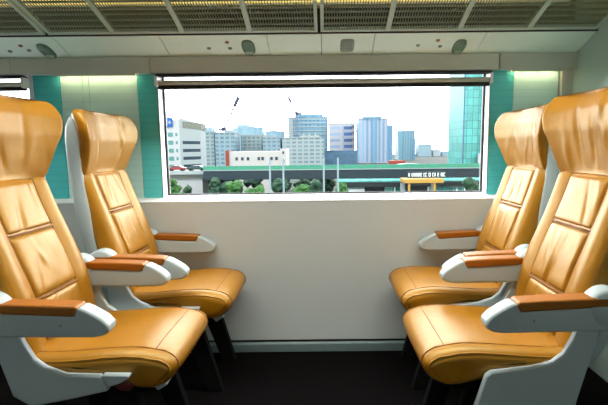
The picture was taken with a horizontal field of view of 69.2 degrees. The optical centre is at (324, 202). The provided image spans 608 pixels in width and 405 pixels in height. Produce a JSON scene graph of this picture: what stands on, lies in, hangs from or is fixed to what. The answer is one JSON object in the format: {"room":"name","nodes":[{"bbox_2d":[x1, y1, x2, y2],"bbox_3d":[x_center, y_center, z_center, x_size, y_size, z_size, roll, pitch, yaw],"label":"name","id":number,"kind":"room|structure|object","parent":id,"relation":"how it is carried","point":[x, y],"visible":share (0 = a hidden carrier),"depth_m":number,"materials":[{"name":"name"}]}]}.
{"room":"train carriage","nodes":[
{"label":"train carriage","id":0,"kind":"room"},
{"bbox_2d":[57,199,493,341],"bbox_3d":[-0.973,0.409,2.534,4.645,0.850,0.208,-1,7,0],"label":"wall","id":1,"kind":"structure","parent":0,"point":[311,269],"depth_m":2.45,"materials":[{"name":"plastic"}]},
{"bbox_2d":[26,76,34,99],"bbox_3d":[-2.429,-0.354,2.469,1.660,0.692,0.106,-1,7,0],"label":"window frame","id":2,"kind":"structure","parent":1,"relation":"in","point":[30,78],"depth_m":2.40,"materials":[{"name":"silver metal"}]},
{"bbox_2d":[55,192,495,203],"bbox_3d":[-0.978,-0.020,2.469,4.645,0.032,0.120,-1,7,0],"label":"trim","id":3,"kind":"structure","parent":1,"relation":"on","point":[424,195],"depth_m":2.44,"materials":[{"name":"white plastic"}]},
{"bbox_2d":[191,340,404,352],"bbox_3d":[-0.969,0.818,2.474,4.645,0.054,0.025,-1,7,0],"label":"baseboard","id":4,"kind":"structure","parent":1,"relation":"attached to","point":[391,345],"depth_m":2.46,"materials":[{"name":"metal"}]},
{"bbox_2d":[209,338,405,341],"bbox_3d":[-0.969,0.783,2.477,4.645,0.010,0.012,-1,7,0],"label":"trim","id":5,"kind":"structure","parent":1,"relation":"attached to","point":[385,339],"depth_m":2.47,"materials":[{"name":"grey metal"}]},
{"bbox_2d":[157,74,489,196],"bbox_3d":[-0.004,-0.380,2.469,1.806,0.692,0.106,-1,7,0],"label":"window","id":6,"kind":"structure","parent":1,"relation":"in","point":[486,89],"depth_m":2.47,"materials":[{"name":"silver metal"}]},
{"bbox_2d":[154,70,492,89],"bbox_3d":[-0.007,-0.658,2.365,1.806,0.077,0.052,-1,7,0],"label":"roller blind","id":7,"kind":"object","parent":6,"relation":"attached to","point":[442,81],"visible":1,"depth_m":2.35,"materials":[{"name":"grey"}]},
{"bbox_2d":[557,69,573,173],"bbox_3d":[1.310,-0.372,2.429,0.063,0.700,0.050,-1,7,0],"label":"trim","id":8,"kind":"structure","parent":1,"relation":"attached to","point":[565,79],"depth_m":2.37,"materials":[{"name":"beige plastic"}]},
{"bbox_2d":[0,0,575,193],"bbox_3d":[-0.985,-0.683,2.444,4.645,1.360,0.120,-1,7,0],"label":"wall","id":9,"kind":"structure","parent":0,"point":[318,9],"depth_m":2.35,"materials":[{"name":"grey metal"}]},
{"bbox_2d":[0,58,11,74],"bbox_3d":[-2.489,-0.714,2.350,1.638,0.083,0.046,-1,7,0],"label":"trim","id":10,"kind":"structure","parent":9,"relation":"attached to","point":[5,69],"depth_m":2.33,"materials":[{"name":"grey plastic"}]},
{"bbox_2d":[0,75,28,90],"bbox_3d":[-2.429,-0.632,2.365,1.651,0.077,0.052,-1,7,0],"label":"roller blind","id":11,"kind":"object","parent":9,"relation":"attached to","point":[23,85],"visible":1,"depth_m":2.35,"materials":[{"name":"grey"}]},
{"bbox_2d":[0,37,72,58],"bbox_3d":[-2.324,-0.783,2.249,1.965,0.087,0.178,-1,7,0],"label":"panel","id":12,"kind":"object","parent":9,"relation":"attached to","point":[10,47],"visible":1,"depth_m":2.25,"materials":[{"name":"grey plastic"}]},
{"bbox_2d":[36,44,56,58],"bbox_3d":[-1.436,-0.780,2.270,0.066,0.058,0.112,-1,7,0],"label":"reading lamp","id":13,"kind":"object","parent":12,"relation":"attached to","point":[45,50],"depth_m":2.26,"materials":[{"name":"grey plastic"}]},
{"bbox_2d":[22,0,91,10],"bbox_3d":[-1.400,-1.032,2.318,0.357,0.053,0.036,-1,7,0],"label":"lamp","id":14,"kind":"object","parent":9,"relation":"attached to","point":[22,0],"depth_m":2.31,"materials":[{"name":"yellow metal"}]},
{"bbox_2d":[10,57,151,75],"bbox_3d":[-1.298,-0.727,2.350,0.736,0.083,0.046,-1,7,0],"label":"trim","id":15,"kind":"structure","parent":9,"relation":"attached to","point":[90,65],"depth_m":2.33,"materials":[{"name":"grey plastic"}]},
{"bbox_2d":[52,73,137,75],"bbox_3d":[-1.227,-0.681,2.354,0.440,0.011,0.042,-1,7,0],"label":"lamp","id":16,"kind":"object","parent":9,"relation":"attached to","point":[97,74],"visible":1,"depth_m":2.33,"materials":[{"name":"beige plastic"}]},
{"bbox_2d":[33,74,162,198],"bbox_3d":[-1.243,-0.358,2.431,0.668,0.672,0.028,-1,7,0],"label":"wall panel","id":17,"kind":"object","parent":9,"relation":"attached to","point":[135,97],"visible":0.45,"depth_m":2.40,"materials":[{"name":"teal glass"}]},
{"bbox_2d":[53,36,170,57],"bbox_3d":[-1.079,-0.798,2.249,0.519,0.082,0.178,-1,7,0],"label":"panel","id":18,"kind":"object","parent":9,"relation":"attached to","point":[84,46],"visible":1,"depth_m":2.24,"materials":[{"name":"white plastic"}]},
{"bbox_2d":[95,2,166,9],"bbox_3d":[-1.014,-1.029,2.319,0.369,0.037,0.036,-1,7,0],"label":"lamp","id":19,"kind":"object","parent":9,"relation":"attached to","point":[123,2],"depth_m":2.31,"materials":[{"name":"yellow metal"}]},
{"bbox_2d":[171,1,239,9],"bbox_3d":[-0.625,-1.032,2.319,0.354,0.039,0.036,-1,7,0],"label":"lamp","id":20,"kind":"object","parent":9,"relation":"attached to","point":[219,1],"depth_m":2.31,"materials":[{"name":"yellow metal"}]},
{"bbox_2d":[0,0,460,4],"bbox_3d":[-0.962,-1.144,2.289,4.480,0.208,0.006,-1,7,0],"label":"diffuser","id":21,"kind":"object","parent":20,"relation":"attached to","point":[318,1],"depth_m":2.31,"materials":[{"name":"brown"}]},
{"bbox_2d":[159,35,270,56],"bbox_3d":[-0.553,-0.804,2.249,0.527,0.082,0.178,-1,7,0],"label":"panel","id":22,"kind":"object","parent":9,"relation":"attached to","point":[180,45],"visible":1,"depth_m":2.24,"materials":[{"name":"grey plastic"}]},
{"bbox_2d":[241,40,254,54],"bbox_3d":[-0.392,-0.794,2.257,0.066,0.058,0.112,-1,7,0],"label":"reading lamp","id":23,"kind":"object","parent":22,"relation":"attached to","point":[247,46],"depth_m":2.24,"materials":[{"name":"grey plastic"}]},
{"bbox_2d":[267,34,320,55],"bbox_3d":[-0.153,-0.808,2.249,0.267,0.082,0.178,-1,7,0],"label":"panel","id":24,"kind":"object","parent":9,"relation":"attached to","point":[279,44],"visible":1,"depth_m":2.24,"materials":[{"name":"white plastic"}]},
{"bbox_2d":[245,0,390,8],"bbox_3d":[-0.036,-1.038,2.319,0.758,0.038,0.036,-1,7,0],"label":"lamp","id":25,"kind":"object","parent":9,"relation":"attached to","point":[318,3],"depth_m":2.31,"materials":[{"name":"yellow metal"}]},
{"bbox_2d":[150,53,498,73],"bbox_3d":[-0.002,-0.741,2.350,1.848,0.083,0.046,-1,7,0],"label":"trim","id":26,"kind":"structure","parent":9,"relation":"attached to","point":[472,61],"depth_m":2.33,"materials":[{"name":"grey plastic"}]},
{"bbox_2d":[322,33,374,54],"bbox_3d":[0.115,-0.811,2.249,0.264,0.082,0.178,-1,7,0],"label":"panel","id":27,"kind":"object","parent":9,"relation":"attached to","point":[332,44],"visible":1,"depth_m":2.24,"materials":[{"name":"grey plastic"}]},
{"bbox_2d":[372,32,486,54],"bbox_3d":[0.522,-0.813,2.249,0.545,0.087,0.178,-1,7,0],"label":"panel","id":28,"kind":"object","parent":9,"relation":"attached to","point":[466,42],"visible":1,"depth_m":2.24,"materials":[{"name":"grey plastic"}]},
{"bbox_2d":[451,39,466,53],"bbox_3d":[0.692,-0.802,2.270,0.066,0.058,0.112,-1,7,0],"label":"reading lamp","id":29,"kind":"object","parent":28,"relation":"attached to","point":[458,46],"depth_m":2.26,"materials":[{"name":"grey plastic"}]},
{"bbox_2d":[396,0,468,6],"bbox_3d":[0.562,-1.043,2.319,0.376,0.033,0.036,-1,7,0],"label":"lamp","id":30,"kind":"object","parent":9,"relation":"attached to","point":[398,0],"depth_m":2.31,"materials":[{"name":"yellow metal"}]},
{"bbox_2d":[473,0,543,6],"bbox_3d":[0.960,-1.045,2.319,0.365,0.030,0.036,-1,7,0],"label":"lamp","id":31,"kind":"object","parent":9,"relation":"attached to","point":[476,0],"depth_m":2.31,"materials":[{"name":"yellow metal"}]},
{"bbox_2d":[486,71,558,193],"bbox_3d":[1.086,-0.382,2.431,0.368,0.672,0.028,-1,7,0],"label":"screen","id":32,"kind":"object","parent":9,"relation":"attached to","point":[509,90],"visible":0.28,"depth_m":2.40,"materials":[{"name":"teal glass"}]},
{"bbox_2d":[475,31,595,53],"bbox_3d":[1.067,-0.821,2.249,0.537,0.082,0.178,-1,7,0],"label":"panel","id":33,"kind":"object","parent":9,"relation":"attached to","point":[562,41],"visible":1,"depth_m":2.24,"materials":[{"name":"white plastic"}]},
{"bbox_2d":[509,69,562,70],"bbox_3d":[1.128,-0.705,2.354,0.270,0.011,0.042,-1,7,0],"label":"strip","id":34,"kind":"object","parent":9,"relation":"attached to","point":[511,69],"visible":1,"depth_m":2.33,"materials":[{"name":"beige plastic"}]},
{"bbox_2d":[497,52,577,70],"bbox_3d":[1.132,-0.752,2.350,0.411,0.083,0.046,-1,7,0],"label":"trim","id":35,"kind":"structure","parent":9,"relation":"attached to","point":[567,60],"depth_m":2.33,"materials":[{"name":"grey plastic"}]},
{"bbox_2d":[0,351,607,404],"bbox_3d":[-0.189,1.056,1.021,6.400,0.080,3.370,-1,7,0],"label":"floor","id":36,"kind":"structure","parent":0,"point":[323,377],"depth_m":2.14,"materials":[{"name":"carpet"}]},
{"bbox_2d":[0,95,207,404],"bbox_3d":[-0.824,0.287,1.576,0.702,1.324,0.554,-1,7,0],"label":"seat","id":37,"kind":"object","parent":36,"relation":"on","point":[62,339],"visible":1,"depth_m":1.48,"materials":[{"name":"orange leather"}]},
{"bbox_2d":[35,307,207,386],"bbox_3d":[-0.730,0.509,1.603,0.523,0.143,0.444,-1,7,0],"label":"seat cushion","id":38,"kind":"object","parent":37,"relation":"on","point":[150,345],"depth_m":1.44,"materials":[{"name":"orange leather"}]},
{"bbox_2d":[65,109,245,392],"bbox_3d":[-0.773,0.223,2.152,0.700,1.308,0.553,-1,7,0],"label":"seat","id":39,"kind":"object","parent":36,"relation":"on","point":[111,219],"visible":0.81,"depth_m":2.03,"materials":[{"name":"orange leather"}]},
{"bbox_2d":[133,268,245,317],"bbox_3d":[-0.680,0.438,2.179,0.522,0.143,0.444,-1,7,0],"label":"seat cushion","id":40,"kind":"object","parent":39,"relation":"on","point":[212,290],"depth_m":2.00,"materials":[{"name":"orange leather"}]},
{"bbox_2d":[389,104,559,389],"bbox_3d":[0.689,0.208,2.152,0.702,1.308,0.554,-1,7,0],"label":"seat","id":41,"kind":"object","parent":36,"relation":"on","point":[528,181],"visible":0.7,"depth_m":2.05,"materials":[{"name":"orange leather"}]},
{"bbox_2d":[389,266,499,309],"bbox_3d":[0.600,0.425,2.179,0.523,0.142,0.444,-1,7,0],"label":"seat cushion","id":42,"kind":"object","parent":41,"relation":"on","point":[414,286],"depth_m":2.00,"materials":[{"name":"orange leather"}]},
{"bbox_2d":[402,86,607,404],"bbox_3d":[0.658,0.272,1.576,0.702,1.322,0.554,-1,7,0],"label":"seat","id":43,"kind":"object","parent":36,"relation":"on","point":[537,344],"visible":1,"depth_m":1.44,"materials":[{"name":"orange leather"}]},
{"bbox_2d":[403,305,562,383],"bbox_3d":[0.569,0.496,1.603,0.522,0.143,0.444,-1,7,0],"label":"seat cushion","id":44,"kind":"object","parent":43,"relation":"on","point":[451,343],"depth_m":1.43,"materials":[{"name":"orange leather"}]},
{"bbox_2d":[573,0,607,382],"bbox_3d":[1.368,-0.196,1.726,0.050,2.200,1.670,-1,7,0],"label":"wall","id":45,"kind":"structure","parent":0,"point":[591,73],"depth_m":2.18,"materials":[{"name":"plastic"}]},
{"label":"outside","id":46,"kind":"structure","parent":0,"visible":0},
{"bbox_2d":[289,156,463,191],"bbox_3d":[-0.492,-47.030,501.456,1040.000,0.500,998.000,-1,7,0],"label":"floor","id":47,"kind":"structure","parent":46,"point":[429,159],"depth_m":441.71,"materials":[{"name":"grey concrete"}]},
{"bbox_2d":[170,179,181,193],"bbox_3d":[-28.959,-0.287,84.152,3.828,9.054,3.762,-1,7,0],"label":"tree","id":48,"kind":"object","parent":47,"relation":"on","point":[174,188],"visible":0.37,"depth_m":83.55,"materials":[{"name":"green plant"}]},
{"bbox_2d":[180,184,191,193],"bbox_3d":[-24.715,0.641,80.379,3.254,8.046,3.210,-5,8,-32],"label":"tree","id":49,"kind":"object","parent":47,"relation":"on","point":[187,189],"visible":0.19,"depth_m":78.96,"materials":[{"name":"green plant"}]},
{"bbox_2d":[167,118,206,167],"bbox_3d":[-63.384,-22.007,189.389,19.700,27.200,21.120,-1,7,0],"label":"office block","id":50,"kind":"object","parent":47,"relation":"on","point":[186,138],"visible":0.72,"depth_m":182.77,"materials":[{"name":"concrete"}]},
{"bbox_2d":[175,178,202,192],"bbox_3d":[-38.349,-4.441,126.251,13.000,7.200,12.800,-1,7,0],"label":"building","id":51,"kind":"structure","parent":47,"relation":"on","point":[196,184],"depth_m":120.15,"materials":[{"name":"concrete"}]},
{"bbox_2d":[169,170,210,192],"bbox_3d":[-54.126,-2.159,98.180,58.200,9.840,12.240,-1,7,0],"label":"bridge","id":52,"kind":"structure","parent":47,"relation":"on","point":[176,174],"depth_m":91.88,"materials":[{"name":"grey concrete"}]},
{"bbox_2d":[169,165,186,170],"bbox_3d":[-31.276,-7.230,92.972,3.906,1.160,1.720,-1,7,0],"label":"car","id":53,"kind":"object","parent":52,"relation":"on","point":[175,167],"visible":0.86,"depth_m":92.17,"materials":[{"name":"red paint"}]},
{"bbox_2d":[187,165,202,170],"bbox_3d":[-27.076,-7.274,92.972,3.906,1.160,1.720,-1,7,0],"label":"car","id":54,"kind":"object","parent":52,"relation":"on","point":[194,167],"visible":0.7,"depth_m":92.17,"materials":[{"name":"green paint"}]},
{"bbox_2d":[205,128,219,165],"bbox_3d":[-86.427,-40.337,328.321,13.400,30.200,20.600,-1,7,0],"label":"apartment block","id":55,"kind":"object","parent":47,"relation":"on","point":[210,132],"visible":0.4,"depth_m":318.66,"materials":[{"name":"white concrete"}]},
{"bbox_2d":[208,177,228,192],"bbox_3d":[-20.382,-0.553,86.159,4.511,8.914,3.557,-1,7,0],"label":"tree","id":56,"kind":"object","parent":47,"relation":"on","point":[215,186],"visible":0.44,"depth_m":84.93,"materials":[{"name":"green plant"}]},
{"bbox_2d":[215,130,239,165],"bbox_3d":[-71.915,-39.253,326.458,14.600,28.200,20.600,-1,7,0],"label":"apartment block","id":57,"kind":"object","parent":47,"relation":"on","point":[229,140],"visible":0.81,"depth_m":316.41,"materials":[{"name":"concrete"}]},
{"bbox_2d":[218,96,239,131],"bbox_3d":[-85.638,-63.969,394.989,20.473,61.030,3.500,-1,7,0],"label":"tower crane","id":58,"kind":"object","parent":47,"relation":"on","point":[223,129],"visible":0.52,"depth_m":393.01,"materials":[{"name":"paint"}]},
{"bbox_2d":[225,180,242,192],"bbox_3d":[-16.494,0.104,81.398,3.517,8.691,4.604,-1,7,0],"label":"tree","id":59,"kind":"object","parent":47,"relation":"on","point":[236,186],"visible":0.44,"depth_m":80.20,"materials":[{"name":"green plant"}]},
{"bbox_2d":[233,125,265,150],"bbox_3d":[-91.570,-73.015,539.910,35.800,43.600,32.600,-1,7,0],"label":"tower","id":60,"kind":"structure","parent":47,"relation":"on","point":[242,129],"depth_m":522.57,"materials":[{"name":"concrete"}]},
{"bbox_2d":[240,135,264,150],"bbox_3d":[-56.630,-40.799,350.468,17.000,25.100,20.600,-1,7,0],"label":"apartment block","id":61,"kind":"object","parent":47,"relation":"on","point":[248,142],"visible":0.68,"depth_m":339.79,"materials":[{"name":"concrete"}]},
{"bbox_2d":[243,180,263,187],"bbox_3d":[-17.905,-3.960,111.561,5.786,9.431,5.931,-1,7,0],"label":"tree","id":62,"kind":"object","parent":47,"relation":"on","point":[247,183],"visible":0.41,"depth_m":109.47,"materials":[{"name":"green plant"}]},
{"bbox_2d":[244,185,264,192],"bbox_3d":[-11.990,0.867,77.508,3.785,8.032,4.110,2,7,20],"label":"tree","id":63,"kind":"object","parent":47,"relation":"on","point":[259,188],"visible":0.22,"depth_m":76.23,"materials":[{"name":"green plant"}]},
{"bbox_2d":[225,148,289,192],"bbox_3d":[-21.814,-10.783,147.357,19.000,14.300,16.600,-1,7,0],"label":"building","id":64,"kind":"structure","parent":47,"relation":"on","point":[233,158],"depth_m":139.21,"materials":[{"name":"white concrete"}]},
{"bbox_2d":[269,158,270,192],"bbox_3d":[-6.185,1.496,50.788,0.480,13.140,1.149,-1,7,0],"label":"pole","id":65,"kind":"object","parent":47,"relation":"on","point":[269,158],"visible":0.42,"depth_m":49.81,"materials":[{"name":"grey metal"}]},
{"bbox_2d":[262,135,281,150],"bbox_3d":[-39.813,-39.265,338.588,13.800,24.600,20.600,-1,7,0],"label":"apartment block","id":66,"kind":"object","parent":47,"relation":"on","point":[270,142],"visible":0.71,"depth_m":328.13,"materials":[{"name":"concrete"}]},
{"bbox_2d":[266,130,285,136],"bbox_3d":[-59.130,-69.438,538.375,22.200,36.200,28.600,-1,7,0],"label":"tower","id":67,"kind":"structure","parent":47,"relation":"on","point":[276,133],"depth_m":522.69,"materials":[{"name":"concrete"}]},
{"bbox_2d":[272,178,288,192],"bbox_3d":[-8.230,-0.160,82.529,3.555,8.768,4.574,-1,7,0],"label":"tree","id":68,"kind":"object","parent":47,"relation":"on","point":[277,184],"visible":0.48,"depth_m":81.46,"materials":[{"name":"green plant"}]},
{"bbox_2d":[271,179,291,190],"bbox_3d":[-11.368,-4.517,112.964,6.088,10.060,5.075,-1,7,0],"label":"tree","id":69,"kind":"object","parent":47,"relation":"on","point":[272,180],"visible":0.12,"depth_m":112.05,"materials":[{"name":"green plant"}]},
{"bbox_2d":[282,158,284,192],"bbox_3d":[-4.665,1.480,50.788,0.480,13.140,1.149,-1,7,0],"label":"pole","id":70,"kind":"object","parent":47,"relation":"on","point":[283,162],"visible":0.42,"depth_m":49.80,"materials":[{"name":"grey metal"}]},
{"bbox_2d":[287,97,301,136],"bbox_3d":[-31.745,-76.832,464.005,14.678,68.620,3.500,-1,7,0],"label":"tower crane","id":71,"kind":"object","parent":47,"relation":"on","point":[289,99],"visible":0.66,"depth_m":461.05,"materials":[{"name":"paint"}]},
{"bbox_2d":[292,184,309,191],"bbox_3d":[-4.449,0.684,78.309,3.268,8.042,3.305,-6,9,-37],"label":"tree","id":72,"kind":"object","parent":47,"relation":"on","point":[302,187],"visible":0.36,"depth_m":77.26,"materials":[{"name":"green plant"}]},
{"bbox_2d":[282,134,323,164],"bbox_3d":[-16.419,-39.907,338.539,31.600,25.400,20.600,-1,7,0],"label":"apartment block","id":73,"kind":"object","parent":47,"relation":"on","point":[306,149],"visible":0.86,"depth_m":328.61,"materials":[{"name":"concrete"}]},
{"bbox_2d":[293,179,312,186],"bbox_3d":[-5.419,-4.210,111.071,5.262,9.788,5.358,-1,7,0],"label":"tree","id":74,"kind":"object","parent":47,"relation":"on","point":[302,181],"visible":0.27,"depth_m":109.38,"materials":[{"name":"green plant"}]},
{"bbox_2d":[288,114,327,158],"bbox_3d":[-18.160,-72.481,497.301,43.000,51.400,45.500,-1,7,0],"label":"glass office tower","id":75,"kind":"structure","parent":47,"relation":"on","point":[307,123],"depth_m":474.29,"materials":[{"name":"glass"}]},
{"bbox_2d":[309,180,322,191],"bbox_3d":[-2.216,-0.204,83.685,4.014,8.448,3.334,-1,7,0],"label":"tree","id":76,"kind":"object","parent":47,"relation":"on","point":[315,185],"visible":0.43,"depth_m":82.14,"materials":[{"name":"green plant"}]},
{"bbox_2d":[323,158,324,191],"bbox_3d":[-0.085,1.432,50.788,0.480,13.140,1.149,-1,7,0],"label":"pole","id":77,"kind":"object","parent":47,"relation":"on","point":[323,158],"visible":0.42,"depth_m":49.82,"materials":[{"name":"grey metal"}]},
{"bbox_2d":[325,179,335,191],"bbox_3d":[0.329,-3.668,109.191,4.881,9.052,4.947,-1,7,0],"label":"tree","id":78,"kind":"object","parent":47,"relation":"on","point":[329,183],"visible":0.44,"depth_m":107.39,"materials":[{"name":"green plant"}]},
{"bbox_2d":[337,158,338,191],"bbox_3d":[1.515,1.415,50.788,0.480,13.140,1.149,-1,7,0],"label":"pole","id":79,"kind":"object","parent":47,"relation":"on","point":[337,158],"visible":0.42,"depth_m":49.80,"materials":[{"name":"grey metal"}]},
{"bbox_2d":[203,163,479,192],"bbox_3d":[37.965,-3.564,97.178,125.600,10.960,14.120,-1,7,0],"label":"viaduct","id":80,"kind":"object","parent":47,"relation":"on","point":[228,173],"visible":0.57,"depth_m":89.79,"materials":[{"name":"concrete"}]},
{"bbox_2d":[388,160,404,163],"bbox_3d":[16.010,-8.685,98.496,3.600,1.440,1.880,-1,7,0],"label":"car","id":81,"kind":"object","parent":80,"relation":"on","point":[389,161],"visible":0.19,"depth_m":97.59,"materials":[{"name":"red metal"}]},
{"bbox_2d":[325,150,357,164],"bbox_3d":[13.211,-37.227,367.117,27.000,12.500,16.600,-1,7,0],"label":"block","id":82,"kind":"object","parent":47,"relation":"on","point":[349,157],"visible":0.86,"depth_m":359.15,"materials":[{"name":"blue"}]},
{"bbox_2d":[335,182,348,191],"bbox_3d":[3.493,0.146,81.698,4.163,8.120,3.312,-1,7,0],"label":"tree","id":83,"kind":"object","parent":47,"relation":"on","point":[342,185],"visible":0.22,"depth_m":80.41,"materials":[{"name":"green plant"}]},
{"bbox_2d":[329,123,355,149],"bbox_3d":[18.572,-64.897,477.122,28.700,40.500,39.500,-1,7,0],"label":"tower","id":84,"kind":"structure","parent":47,"relation":"on","point":[341,135],"depth_m":459.70,"materials":[{"name":"concrete"}]},
{"bbox_2d":[356,116,392,162],"bbox_3d":[47.616,-60.825,430.407,32.300,43.200,37.300,-1,7,0],"label":"tower","id":85,"kind":"structure","parent":47,"relation":"on","point":[374,136],"depth_m":413.28,"materials":[{"name":"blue glass"}]},
{"bbox_2d":[394,130,415,159],"bbox_3d":[95.586,-68.687,528.088,21.000,34.000,25.000,-1,7,0],"label":"tower","id":86,"kind":"structure","parent":47,"relation":"on","point":[405,141],"depth_m":516.60,"materials":[{"name":"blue glass"}]},
{"bbox_2d":[339,177,479,191],"bbox_3d":[17.592,-0.823,88.734,29.600,8.000,3.300,-1,7,0],"label":"station building","id":87,"kind":"structure","parent":47,"relation":"on","point":[370,184],"depth_m":88.86,"materials":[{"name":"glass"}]},
{"bbox_2d":[400,178,443,190],"bbox_3d":[17.600,-0.140,80.707,7.000,8.600,4.800,-1,7,0],"label":"entrance canopy","id":88,"kind":"object","parent":47,"relation":"on","point":[433,181],"visible":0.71,"depth_m":79.38,"materials":[{"name":"metal"}]},
{"bbox_2d":[407,171,445,177],"bbox_3d":[18.398,-5.043,79.794,6.900,1.140,0.300,-1,7,0],"label":"station sign","id":89,"kind":"object","parent":88,"relation":"on","point":[428,174],"visible":1,"depth_m":79.69,"materials":[{"name":"grey"}]},
{"bbox_2d":[416,144,431,156],"bbox_3d":[157.138,-83.105,702.207,20.600,18.900,24.600,-1,7,0],"label":"block","id":90,"kind":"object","parent":47,"relation":"on","point":[422,150],"visible":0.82,"depth_m":690.43,"materials":[{"name":"concrete"}]},
{"bbox_2d":[431,150,440,155],"bbox_3d":[177.173,-79.877,708.674,12.600,10.500,24.600,-1,7,0],"label":"block","id":91,"kind":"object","parent":47,"relation":"on","point":[434,152],"visible":0.68,"depth_m":696.86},
{"bbox_2d":[441,151,447,155],"bbox_3d":[193.178,-79.531,716.798,12.600,7.500,24.600,-1,7,0],"label":"block","id":92,"kind":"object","parent":47,"relation":"on","point":[443,153],"visible":0.61,"depth_m":704.91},
{"bbox_2d":[448,74,482,163],"bbox_3d":[82.351,-52.893,244.683,18.200,72.000,31.400,-1,7,0],"label":"tower","id":93,"kind":"structure","parent":47,"relation":"on","point":[465,103],"depth_m":235.25,"materials":[{"name":"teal glass"}]},
{"bbox_2d":[461,177,478,190],"bbox_3d":[26.426,-0.353,80.752,5.109,8.864,4.594,-1,7,0],"label":"tree","id":94,"kind":"object","parent":47,"relation":"on","point":[470,184],"visible":0.32,"depth_m":79.24,"materials":[{"name":"green plant"}]},
{"bbox_3d":[-3.326,-0.049,0.932,0.050,2.200,3.270,-1,7,0],"label":"wall","id":95,"kind":"structure","parent":0,"visible":0},
{"bbox_2d":[0,0,44,35],"bbox_3d":[-2.035,-0.878,1.906,1.336,0.192,0.472,-1,7,0],"label":"luggage rack","id":96,"kind":"object","parent":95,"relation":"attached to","point":[38,30],"visible":0.98,"depth_m":2.06,"materials":[{"name":"metal"}]},
{"bbox_2d":[13,0,317,34],"bbox_3d":[-0.694,-0.892,1.906,1.315,0.192,0.472,-1,7,0],"label":"luggage rack","id":97,"kind":"object","parent":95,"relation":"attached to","point":[180,29],"visible":1,"depth_m":2.03,"materials":[{"name":"metal"}]},
{"bbox_2d":[18,0,107,31],"bbox_3d":[-1.189,-0.877,1.927,0.296,0.149,0.402,-1,7,0],"label":"grille","id":98,"kind":"object","parent":97,"relation":"attached to","point":[22,4],"depth_m":2.01,"materials":[{"name":"metal"}]},
{"bbox_2d":[91,0,176,31],"bbox_3d":[-0.863,-0.880,1.927,0.317,0.149,0.402,-1,7,0],"label":"grille","id":99,"kind":"object","parent":97,"relation":"attached to","point":[105,20],"depth_m":2.02,"materials":[{"name":"metal"}]},
{"bbox_2d":[169,0,245,30],"bbox_3d":[-0.530,-0.884,1.927,0.308,0.149,0.402,-1,7,0],"label":"grille","id":100,"kind":"object","parent":97,"relation":"attached to","point":[174,14],"depth_m":2.02,"materials":[{"name":"metal"}]},
{"bbox_2d":[244,0,313,29],"bbox_3d":[-0.203,-0.887,1.927,0.306,0.149,0.402,-1,7,0],"label":"grille","id":101,"kind":"object","parent":97,"relation":"attached to","point":[247,19],"depth_m":2.03,"materials":[{"name":"metal"}]},
{"bbox_2d":[0,22,597,36],"bbox_3d":[-0.986,-0.843,2.153,4.645,0.052,0.008,-1,7,0],"label":"trim","id":102,"kind":"structure","parent":95,"relation":"attached to","point":[341,25],"depth_m":2.15,"materials":[{"name":"beige plastic"}]},
{"bbox_2d":[320,0,607,31],"bbox_3d":[0.652,-0.906,1.906,1.350,0.192,0.472,-1,7,0],"label":"luggage rack","id":103,"kind":"object","parent":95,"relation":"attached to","point":[534,17],"visible":1,"depth_m":2.05,"materials":[{"name":"metal"}]},
{"bbox_2d":[324,0,391,28],"bbox_3d":[0.144,-0.891,1.927,0.304,0.149,0.402,-1,7,0],"label":"grille","id":104,"kind":"object","parent":103,"relation":"attached to","point":[389,18],"depth_m":2.04,"materials":[{"name":"metal"}]},
{"bbox_2d":[392,0,469,28],"bbox_3d":[0.480,-0.895,1.927,0.328,0.149,0.402,-1,7,0],"label":"grille","id":105,"kind":"object","parent":103,"relation":"attached to","point":[466,11],"depth_m":2.04,"materials":[{"name":"metal"}]},
{"bbox_2d":[464,0,545,27],"bbox_3d":[0.822,-0.898,1.927,0.317,0.149,0.402,-1,7,0],"label":"grille","id":106,"kind":"object","parent":103,"relation":"attached to","point":[534,17],"depth_m":2.04,"materials":[{"name":"metal"}]},
{"bbox_2d":[534,0,607,26],"bbox_3d":[1.157,-0.902,1.927,0.313,0.149,0.402,-1,7,0],"label":"grille","id":107,"kind":"object","parent":103,"relation":"attached to","point":[604,16],"depth_m":2.05,"materials":[{"name":"metal"}]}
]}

